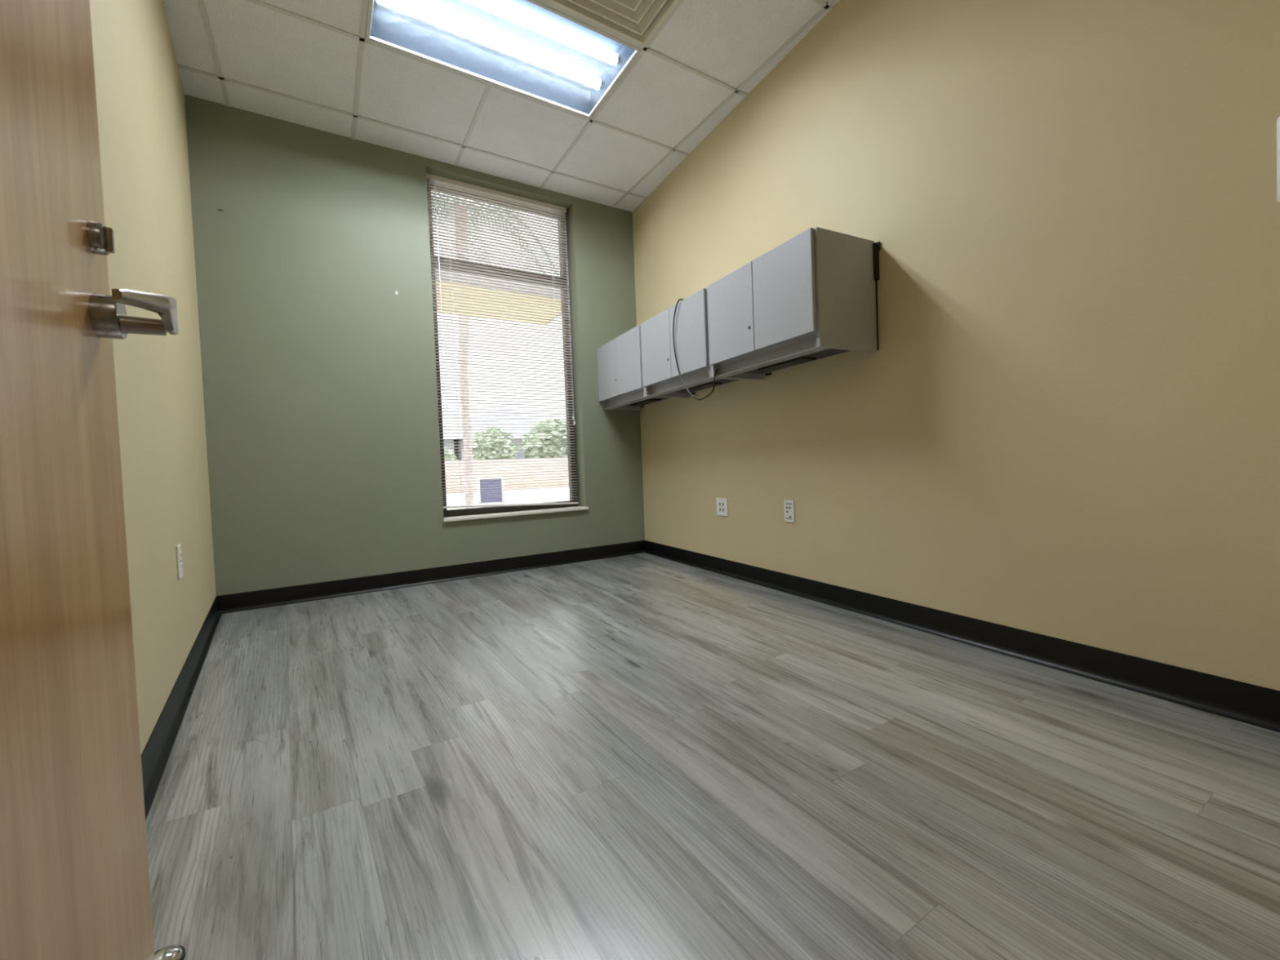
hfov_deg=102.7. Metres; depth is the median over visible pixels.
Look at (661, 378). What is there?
upper cabinet
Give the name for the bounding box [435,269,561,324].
canopy
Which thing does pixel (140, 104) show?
wall
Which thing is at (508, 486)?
wall
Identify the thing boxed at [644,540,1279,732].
baseboard
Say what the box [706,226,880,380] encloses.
upper cabinet
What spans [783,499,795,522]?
data plate
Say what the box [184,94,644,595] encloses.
wall
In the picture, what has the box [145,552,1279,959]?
floor
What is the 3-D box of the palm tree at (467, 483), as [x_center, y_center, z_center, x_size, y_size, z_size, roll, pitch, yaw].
[-2.851,-2.133,8.738,3.529,5.687,2.834,-2,2,17]
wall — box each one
[89,0,216,754]
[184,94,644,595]
[444,457,568,493]
[631,0,1279,690]
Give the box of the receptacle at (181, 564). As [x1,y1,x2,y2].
[180,562,182,571]
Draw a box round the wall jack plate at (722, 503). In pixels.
[715,497,728,516]
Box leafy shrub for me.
[444,446,457,460]
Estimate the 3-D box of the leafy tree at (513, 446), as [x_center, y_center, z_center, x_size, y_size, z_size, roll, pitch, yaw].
[-7.176,-1.102,24.922,2.711,3.032,2.276,-3,2,-32]
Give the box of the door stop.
[154,944,185,959]
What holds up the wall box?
attached to the wall at (1064, 421)
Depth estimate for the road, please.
16.49 m
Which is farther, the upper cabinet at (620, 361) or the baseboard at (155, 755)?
the upper cabinet at (620, 361)
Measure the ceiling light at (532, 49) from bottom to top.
0.116 m
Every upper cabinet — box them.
[596,324,682,410]
[640,288,759,398]
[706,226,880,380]
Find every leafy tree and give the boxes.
[471,427,520,459]
[519,419,567,457]
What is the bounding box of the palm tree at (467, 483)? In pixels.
[431,191,559,508]
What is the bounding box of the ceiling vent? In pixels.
[545,0,679,46]
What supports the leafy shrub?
on the ground
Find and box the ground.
[446,487,569,509]
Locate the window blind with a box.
[426,173,578,508]
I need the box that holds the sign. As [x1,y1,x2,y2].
[475,475,504,507]
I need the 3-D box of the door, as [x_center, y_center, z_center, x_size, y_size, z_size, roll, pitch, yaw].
[-0.471,-0.322,0.334,0.122,2.098,0.939,-3,2,-34]
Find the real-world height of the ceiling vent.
0.064 m
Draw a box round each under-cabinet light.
[672,378,738,393]
[742,348,851,373]
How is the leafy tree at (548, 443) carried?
on the ground
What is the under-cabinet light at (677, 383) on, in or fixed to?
attached to the upper cabinet at (661, 378)
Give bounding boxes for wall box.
[1276,116,1279,202]
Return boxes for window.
[426,181,588,521]
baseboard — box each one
[141,595,222,821]
[217,540,644,613]
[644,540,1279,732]
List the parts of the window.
pane, pane, sill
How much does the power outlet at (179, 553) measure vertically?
0.116 m
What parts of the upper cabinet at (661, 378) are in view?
door, panel, rail, door, panel, panel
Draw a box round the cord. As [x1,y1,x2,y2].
[672,298,718,399]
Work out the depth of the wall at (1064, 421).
1.76 m
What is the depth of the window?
3.86 m
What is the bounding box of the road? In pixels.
[446,487,569,506]
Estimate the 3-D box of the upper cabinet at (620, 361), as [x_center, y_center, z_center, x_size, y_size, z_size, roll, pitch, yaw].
[-0.001,-0.807,3.837,0.382,0.480,0.756,-3,2,-27]
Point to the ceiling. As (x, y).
(312, 64)
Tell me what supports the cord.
hanging from the upper cabinet at (661, 378)
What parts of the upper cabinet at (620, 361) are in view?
door, panel, rail, door, panel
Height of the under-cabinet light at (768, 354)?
0.018 m
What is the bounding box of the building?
[443,408,565,460]
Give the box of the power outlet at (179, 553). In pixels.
[176,544,182,579]
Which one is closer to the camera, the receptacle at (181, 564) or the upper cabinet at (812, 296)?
the receptacle at (181, 564)
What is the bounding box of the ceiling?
[163,0,839,212]
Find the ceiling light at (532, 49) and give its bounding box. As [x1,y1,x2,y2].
[364,0,641,119]
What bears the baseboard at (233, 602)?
attached to the wall at (313, 259)
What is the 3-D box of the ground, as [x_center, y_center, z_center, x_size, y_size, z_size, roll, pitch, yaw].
[-6.578,0.079,39.335,90.000,0.200,66.118,-3,2,-32]
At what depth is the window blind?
3.75 m
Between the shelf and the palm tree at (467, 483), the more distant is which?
the palm tree at (467, 483)
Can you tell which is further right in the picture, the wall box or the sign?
the wall box
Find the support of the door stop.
on the floor
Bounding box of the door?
[0,0,178,959]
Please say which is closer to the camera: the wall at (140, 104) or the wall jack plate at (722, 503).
the wall at (140, 104)
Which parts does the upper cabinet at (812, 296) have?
door, panel, rail, door, panel, panel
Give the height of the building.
5.020 m

